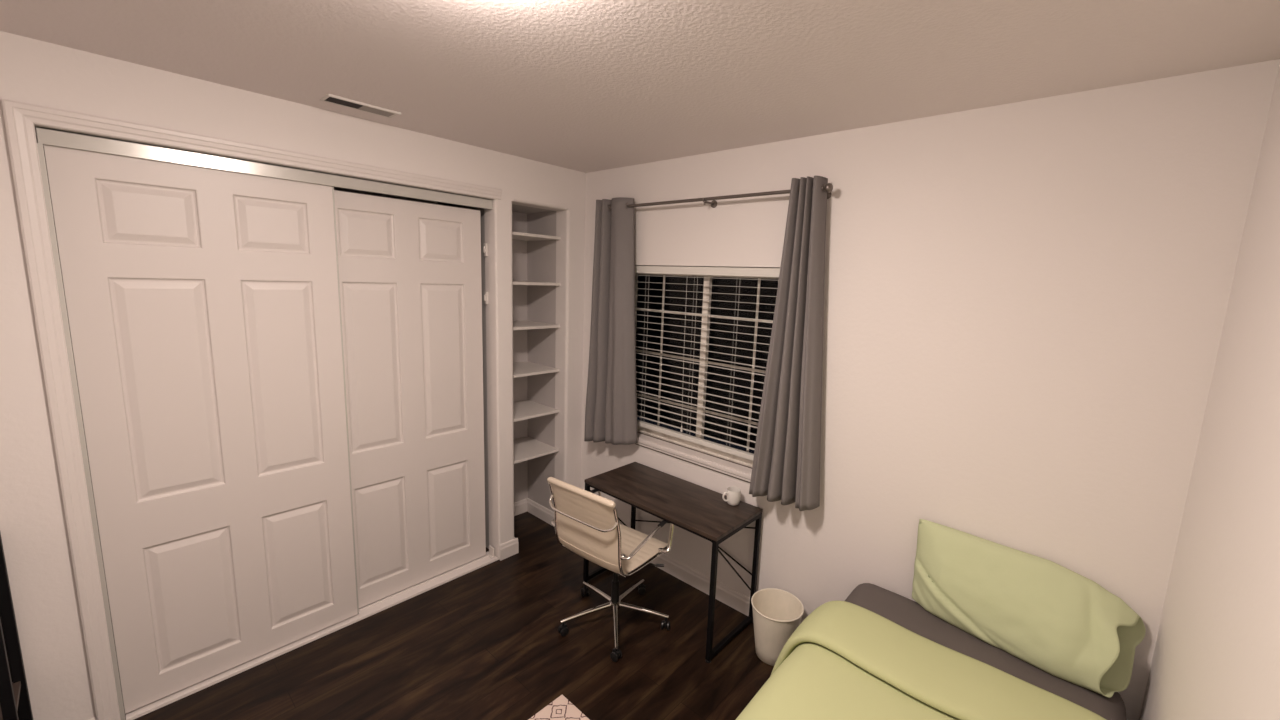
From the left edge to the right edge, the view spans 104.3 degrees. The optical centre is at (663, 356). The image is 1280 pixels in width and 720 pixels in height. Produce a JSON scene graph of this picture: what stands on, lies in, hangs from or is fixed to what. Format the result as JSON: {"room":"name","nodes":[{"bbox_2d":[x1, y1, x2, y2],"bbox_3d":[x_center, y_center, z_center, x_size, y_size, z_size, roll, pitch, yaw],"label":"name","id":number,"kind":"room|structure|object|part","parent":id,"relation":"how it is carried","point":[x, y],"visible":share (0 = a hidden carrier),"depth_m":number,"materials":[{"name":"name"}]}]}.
{"room":"bedroom","nodes":[
{"label":"bedroom","id":0,"kind":"room"},
{"bbox_2d":[43,145,488,548],"bbox_3d":[-1.927,0.142,2.533,0.660,2.340,2.048,10,12,40],"label":"wall","id":1,"kind":"structure","parent":0,"point":[481,210],"depth_m":3.07,"materials":[{"name":"grey paint"}]},
{"bbox_2d":[0,31,585,719],"bbox_3d":[-1.729,0.157,2.162,0.120,2.440,3.450,10,12,40],"label":"wall","id":2,"kind":"structure","parent":0,"point":[33,525],"depth_m":1.80,"materials":[{"name":"white paint"}]},
{"bbox_2d":[37,143,125,719],"bbox_3d":[-2.074,0.360,1.787,0.096,2.127,0.018,10,12,40],"label":"trim","id":3,"kind":"structure","parent":2,"relation":"attached to","point":[41,151],"depth_m":1.73,"materials":[{"name":"white wood"}]},
{"bbox_2d":[1,99,501,719],"bbox_3d":[-1.512,0.242,2.325,0.020,2.239,1.694,10,12,40],"label":"trim","id":4,"kind":"structure","parent":2,"relation":"attached to","point":[20,118],"depth_m":1.72,"materials":[{"name":"white paint"}]},
{"bbox_2d":[36,126,491,208],"bbox_3d":[-1.523,-0.792,2.228,0.089,0.053,1.604,10,12,40],"label":"door track","id":5,"kind":"object","parent":2,"relation":"attached to","point":[47,136],"visible":0.98,"depth_m":1.97,"materials":[{"name":"silver metal"}]},
{"bbox_2d":[483,243,487,255],"bbox_3d":[-1.035,-0.621,2.881,0.024,0.075,0.020,10,12,40],"label":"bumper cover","id":6,"kind":"object","parent":2,"relation":"attached to","point":[485,244],"visible":1,"depth_m":2.88,"materials":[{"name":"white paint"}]},
{"bbox_2d":[484,292,487,303],"bbox_3d":[-1.046,-0.346,2.924,0.024,0.075,0.020,10,12,40],"label":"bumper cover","id":7,"kind":"object","parent":2,"relation":"attached to","point":[485,293],"visible":1,"depth_m":2.92,"materials":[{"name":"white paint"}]},
{"bbox_2d":[499,538,518,560],"bbox_3d":[-0.980,1.219,3.152,0.014,0.100,0.129,10,12,40],"label":"baseboard","id":8,"kind":"structure","parent":2,"relation":"attached to","point":[510,548],"depth_m":3.15,"materials":[{"name":"white paint"}]},
{"bbox_2d":[512,204,555,511],"bbox_3d":[-1.010,0.105,3.376,0.370,2.229,0.474,10,12,40],"label":"wall niche","id":9,"kind":"object","parent":2,"relation":"in","point":[535,261],"visible":0.2,"depth_m":3.49,"materials":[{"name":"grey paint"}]},
{"bbox_2d":[514,498,553,538],"bbox_3d":[-0.945,1.161,3.531,0.464,0.100,0.522,10,12,40],"label":"baseboard","id":10,"kind":"structure","parent":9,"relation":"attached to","point":[525,505],"depth_m":3.69,"materials":[{"name":"white paint"}]},
{"bbox_2d":[513,400,558,421],"bbox_3d":[-0.987,0.366,3.387,0.378,0.018,0.393,10,12,40],"label":"wall shelf","id":11,"kind":"object","parent":9,"relation":"attached to","point":[525,409],"visible":0.51,"depth_m":3.38,"materials":[{"name":"white paint"}]},
{"bbox_2d":[513,361,558,377],"bbox_3d":[-0.976,0.084,3.343,0.378,0.018,0.393,10,12,40],"label":"wall shelf","id":12,"kind":"object","parent":9,"relation":"attached to","point":[520,369],"visible":0.51,"depth_m":3.33,"materials":[{"name":"white paint"}]},
{"bbox_2d":[514,436,558,463],"bbox_3d":[-0.998,0.641,3.429,0.378,0.018,0.393,10,12,40],"label":"wall shelf","id":13,"kind":"object","parent":9,"relation":"attached to","point":[525,448],"visible":0.51,"depth_m":3.43,"materials":[{"name":"white paint"}]},
{"bbox_2d":[513,320,559,329],"bbox_3d":[-0.964,-0.211,3.297,0.378,0.018,0.393,10,12,40],"label":"wall shelf","id":14,"kind":"object","parent":9,"relation":"attached to","point":[525,324],"visible":0.51,"depth_m":3.25,"materials":[{"name":"white paint"}]},
{"bbox_2d":[512,231,560,240],"bbox_3d":[-0.941,-0.779,3.209,0.378,0.018,0.393,10,12,40],"label":"wall shelf","id":15,"kind":"object","parent":9,"relation":"attached to","point":[515,235],"visible":0.51,"depth_m":3.16,"materials":[{"name":"white paint"}]},
{"bbox_2d":[513,281,559,285],"bbox_3d":[-0.953,-0.485,3.255,0.378,0.018,0.393,10,12,40],"label":"wall shelf","id":16,"kind":"object","parent":9,"relation":"attached to","point":[514,282],"visible":0.51,"depth_m":3.16,"materials":[{"name":"white paint"}]},
{"bbox_2d":[125,512,773,719],"bbox_3d":[-0.882,1.562,1.617,3.827,0.100,3.730,10,12,40],"label":"floor","id":17,"kind":"structure","parent":0,"point":[484,643],"depth_m":2.32,"materials":[{"name":"brown wood"}]},
{"bbox_2d":[0,533,32,719],"bbox_3d":[-2.281,1.048,1.367,0.295,0.880,0.620,10,12,40],"label":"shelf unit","id":18,"kind":"object","parent":17,"relation":"on","point":[15,704],"visible":1,"depth_m":1.64,"materials":[{"name":"black"}]},
{"bbox_3d":[-1.985,1.039,1.503,0.025,0.880,0.025,10,12,40],"label":"post","id":19,"kind":"part","parent":18,"relation":"part of","materials":[{"name":"black"}]},
{"bbox_3d":[-2.389,1.025,1.456,0.012,0.830,0.616,10,12,40],"label":"panel","id":20,"kind":"part","parent":18,"relation":"part of","materials":[{"name":"black"}]},
{"bbox_3d":[-2.283,1.150,1.380,0.277,0.016,0.600,10,12,40],"label":"shelf","id":21,"kind":"part","parent":18,"relation":"part of","materials":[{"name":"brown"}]},
{"bbox_2d":[126,545,498,719],"bbox_3d":[-1.601,1.302,2.554,0.124,0.070,1.593,10,12,40],"label":"floor track","id":22,"kind":"object","parent":17,"relation":"on","point":[380,605],"visible":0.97,"depth_m":2.46,"materials":[{"name":"white paint"}]},
{"bbox_2d":[44,144,358,713],"bbox_3d":[-1.805,0.310,2.098,0.036,2.119,0.820,10,12,40],"label":"door","id":23,"kind":"structure","parent":22,"relation":"on","point":[204,304],"depth_m":2.02,"materials":[{"name":"white paint"}]},
{"bbox_2d":[334,190,485,607],"bbox_3d":[-1.352,0.246,2.680,0.026,2.104,0.805,10,12,40],"label":"door","id":24,"kind":"structure","parent":22,"relation":"on","point":[410,271],"depth_m":2.66,"materials":[{"name":"white paint"}]},
{"bbox_2d":[528,695,589,719],"bbox_3d":[-0.585,1.550,1.417,0.712,0.008,1.282,10,12,40],"label":"rug","id":25,"kind":"object","parent":17,"relation":"on","point":[561,708],"visible":1,"depth_m":2.04,"materials":[{"name":"beige fabric"}]},
{"bbox_2d":[547,477,673,661],"bbox_3d":[-0.244,0.983,2.567,0.586,0.804,0.587,9,11,36],"label":"office chair","id":26,"kind":"object","parent":17,"relation":"on","point":[586,523],"visible":0.96,"depth_m":2.40,"materials":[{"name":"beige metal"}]},
{"bbox_3d":[-0.435,0.782,2.642,0.019,0.379,0.451,9,11,36],"label":"frame","id":27,"kind":"part","parent":26,"relation":"part of","materials":[{"name":"silver metal"}]},
{"bbox_3d":[-0.454,0.852,2.670,0.059,0.190,0.362,9,11,36],"label":"armrest","id":28,"kind":"part","parent":26,"relation":"part of","materials":[{"name":"silver metal"}]},
{"bbox_3d":[-0.380,0.784,2.353,0.408,0.319,0.074,9,11,36],"label":"backrest","id":29,"kind":"part","parent":26,"relation":"part of","materials":[{"name":"beige leather"}]},
{"bbox_3d":[-0.391,1.301,2.535,0.272,0.048,0.027,-2,10,-24],"label":"leg","id":30,"kind":"part","parent":26,"relation":"part of","materials":[{"name":"silver metal"}]},
{"bbox_3d":[-0.358,1.277,2.702,0.027,0.048,0.272,-6,12,-44],"label":"leg","id":31,"kind":"part","parent":26,"relation":"part of","materials":[{"name":"silver metal"}]},
{"bbox_3d":[-0.253,0.960,2.563,0.408,0.092,0.418,9,11,36],"label":"seat","id":32,"kind":"part","parent":26,"relation":"part of","materials":[{"name":"beige leather"}]},
{"bbox_3d":[-0.238,1.321,2.448,0.027,0.048,0.272,1,9,-6],"label":"leg","id":33,"kind":"part","parent":26,"relation":"part of","materials":[{"name":"silver metal"}]},
{"bbox_3d":[-0.179,1.280,2.725,0.027,0.048,0.272,7,10,29],"label":"leg","id":34,"kind":"part","parent":26,"relation":"part of","materials":[{"name":"silver metal"}]},
{"bbox_3d":[-0.092,0.834,2.392,0.019,0.379,0.451,9,11,36],"label":"frame","id":35,"kind":"part","parent":26,"relation":"part of","materials":[{"name":"silver metal"}]},
{"bbox_3d":[-0.106,1.307,2.571,0.272,0.048,0.027,4,9,9],"label":"leg","id":36,"kind":"part","parent":26,"relation":"part of","materials":[{"name":"silver metal"}]},
{"bbox_3d":[-0.074,0.911,2.393,0.059,0.190,0.362,9,11,36],"label":"armrest","id":37,"kind":"part","parent":26,"relation":"part of","materials":[{"name":"silver metal"}]},
{"bbox_3d":[-0.090,1.031,2.509,0.201,0.018,0.022,6,10,24],"label":"tilt lever","id":38,"kind":"part","parent":26,"relation":"part of","materials":[{"name":"black plastic"}]},
{"bbox_2d":[583,462,762,662],"bbox_3d":[0.017,1.052,2.736,0.914,0.636,0.414,10,12,40],"label":"desk","id":39,"kind":"object","parent":17,"relation":"on","point":[701,511],"visible":0.83,"depth_m":2.58,"materials":[{"name":"brown wood"}]},
{"bbox_3d":[-0.445,1.015,2.877,0.022,0.605,0.022,10,12,40],"label":"leg","id":40,"kind":"part","parent":39,"relation":"part of","materials":[{"name":"black metal"}]},
{"bbox_3d":[-0.330,1.286,3.067,0.022,0.022,0.369,10,12,40],"label":"rail","id":41,"kind":"part","parent":39,"relation":"part of","materials":[{"name":"black metal"}]},
{"bbox_3d":[-0.191,0.981,3.167,0.022,0.605,0.022,10,12,40],"label":"leg","id":42,"kind":"part","parent":39,"relation":"part of","materials":[{"name":"black metal"}]},
{"bbox_3d":[-0.101,0.780,2.543,0.870,0.011,0.014,10,12,40],"label":"rail","id":43,"kind":"part","parent":39,"relation":"part of","materials":[{"name":"black metal"}]},
{"bbox_3d":[0.225,1.131,2.306,0.022,0.605,0.022,10,12,40],"label":"leg","id":44,"kind":"part","parent":39,"relation":"part of","materials":[{"name":"black metal"}]},
{"bbox_2d":[722,486,740,505],"bbox_3d":[0.357,0.729,2.583,0.072,0.078,0.095,10,12,40],"label":"coffee mug","id":45,"kind":"object","parent":39,"relation":"on","point":[733,493],"visible":1,"depth_m":2.57,"materials":[{"name":"white ceramic"}]},
{"bbox_3d":[0.340,1.402,2.495,0.022,0.022,0.369,10,12,40],"label":"rail","id":46,"kind":"part","parent":39,"relation":"part of","materials":[{"name":"black metal"}]},
{"bbox_3d":[0.363,0.826,2.406,0.022,0.022,0.369,10,12,40],"label":"rail","id":47,"kind":"part","parent":39,"relation":"part of","materials":[{"name":"black metal"}]},
{"bbox_3d":[0.479,1.096,2.596,0.022,0.605,0.022,10,12,40],"label":"leg","id":48,"kind":"part","parent":39,"relation":"part of","materials":[{"name":"black metal"}]},
{"bbox_2d":[751,588,803,665],"bbox_3d":[0.539,1.313,2.398,0.247,0.266,0.247,10,12,40],"label":"waste bin","id":49,"kind":"object","parent":17,"relation":"on","point":[777,613],"visible":0.85,"depth_m":2.36,"materials":[{"name":"plastic"}]},
{"bbox_2d":[845,583,1126,719],"bbox_3d":[0.560,1.367,1.244,0.894,0.515,1.996,10,12,40],"label":"mattress","id":50,"kind":"object","parent":17,"relation":"on","point":[907,613],"visible":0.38,"depth_m":1.79,"materials":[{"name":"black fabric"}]},
{"bbox_2d":[736,601,1105,719],"bbox_3d":[0.393,1.324,1.130,1.082,0.513,1.778,10,12,40],"label":"duvet","id":51,"kind":"object","parent":50,"relation":"on","point":[845,660],"visible":1,"depth_m":1.58,"materials":[{"name":"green fabric"}]},
{"bbox_2d":[912,519,1145,697],"bbox_3d":[1.262,0.882,1.794,0.697,0.342,0.201,10,12,40],"label":"pillow","id":52,"kind":"object","parent":50,"relation":"on","point":[1047,615],"visible":1,"depth_m":1.73,"materials":[{"name":"green fabric"}]},
{"bbox_2d":[0,0,1279,172],"bbox_3d":[-0.780,-0.946,1.228,3.827,0.100,3.730,10,12,40],"label":"ceiling","id":53,"kind":"structure","parent":0,"point":[586,86],"depth_m":1.49,"materials":[{"name":"white paint"}]},
{"bbox_2d":[320,94,400,117],"bbox_3d":[-1.260,-1.042,2.076,0.118,0.009,0.270,10,12,40],"label":"ceiling vent","id":54,"kind":"object","parent":53,"relation":"in","point":[329,98],"visible":1,"depth_m":2.06,"materials":[{"name":"white metal"}]},
{"bbox_2d":[581,59,1279,719],"bbox_3d":[0.335,0.149,2.756,3.827,2.440,0.172,10,12,40],"label":"wall","id":55,"kind":"structure","parent":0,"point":[1026,302],"depth_m":1.84,"materials":[{"name":"white paint"}]},
{"bbox_2d":[650,553,749,615],"bbox_3d":[0.491,1.355,2.656,2.907,0.100,0.014,10,12,40],"label":"baseboard","id":56,"kind":"structure","parent":55,"relation":"attached to","point":[725,594],"depth_m":2.88,"materials":[{"name":"white paint"}]},
{"bbox_2d":[635,273,778,467],"bbox_3d":[0.234,0.024,2.872,1.235,1.072,0.068,10,12,40],"label":"window","id":57,"kind":"structure","parent":55,"relation":"attached to","point":[660,281],"depth_m":2.85,"materials":[{"name":"plastic"}]},
{"bbox_3d":[0.004,-0.019,3.057,0.532,0.962,0.003,10,12,40],"label":"pane","id":58,"kind":"part","parent":57,"relation":"part of","materials":[{"name":"clear glass"}]},
{"bbox_3d":[0.010,-0.020,3.064,0.568,0.992,0.025,10,12,40],"label":"sash","id":59,"kind":"part","parent":57,"relation":"part of","materials":[{"name":"plastic"}]},
{"bbox_3d":[0.455,0.059,2.672,0.531,0.962,0.003,10,12,40],"label":"pane","id":60,"kind":"part","parent":57,"relation":"part of","materials":[{"name":"clear glass"}]},
{"bbox_3d":[0.461,0.058,2.680,0.567,0.992,0.025,10,12,40],"label":"sash","id":61,"kind":"part","parent":57,"relation":"part of","materials":[{"name":"plastic"}]},
{"bbox_2d":[635,265,779,460],"bbox_3d":[0.195,0.001,2.821,1.223,1.009,0.065,10,12,40],"label":"window blind","id":62,"kind":"object","parent":55,"relation":"attached to","point":[685,270],"visible":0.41,"depth_m":2.80,"materials":[{"name":"white plastic"}]},
{"bbox_3d":[0.121,-0.015,2.854,0.019,0.918,0.011,10,12,40],"label":"pull cord","id":63,"kind":"part","parent":62,"relation":"part of","materials":[{"name":"white plastic"}]},
{"bbox_3d":[0.180,0.484,2.902,1.215,0.028,0.032,10,12,40],"label":"rail","id":64,"kind":"part","parent":62,"relation":"part of","materials":[{"name":"white plastic"}]},
{"bbox_2d":[609,183,832,208],"bbox_3d":[0.182,-0.811,2.606,1.472,0.052,0.106,10,12,40],"label":"curtain rod","id":65,"kind":"object","parent":55,"relation":"attached to","point":[828,187],"visible":0.58,"depth_m":2.47,"materials":[{"name":"silver metal"}]},
{"bbox_2d":[584,197,636,444],"bbox_3d":[-0.325,-0.178,3.066,0.435,1.538,0.100,10,12,40],"label":"curtain","id":66,"kind":"object","parent":65,"relation":"hanging from","point":[611,396],"visible":1,"depth_m":3.03,"materials":[{"name":"grey fabric"}]},
{"bbox_2d":[749,176,827,510],"bbox_3d":[0.588,-0.042,2.277,0.356,1.493,0.120,10,12,40],"label":"curtain","id":67,"kind":"object","parent":65,"relation":"hanging from","point":[787,453],"visible":1,"depth_m":2.25,"materials":[{"name":"grey fabric"}]},
{"bbox_2d":[1139,63,1279,719],"bbox_3d":[0.554,0.552,0.214,0.120,2.440,3.450,10,12,40],"label":"wall","id":68,"kind":"structure","parent":0,"point":[1216,656],"depth_m":1.16,"materials":[{"name":"white paint"}]},
{"label":"outside","id":69,"kind":"structure","parent":0,"visible":0},
{"bbox_2d":[695,278,703,431],"bbox_3d":[3.541,-1.083,6.442,14.000,6.000,0.100,10,12,40],"label":"window frame","id":70,"kind":"structure","parent":69,"point":[703,278],"depth_m":9.02,"materials":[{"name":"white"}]}
]}

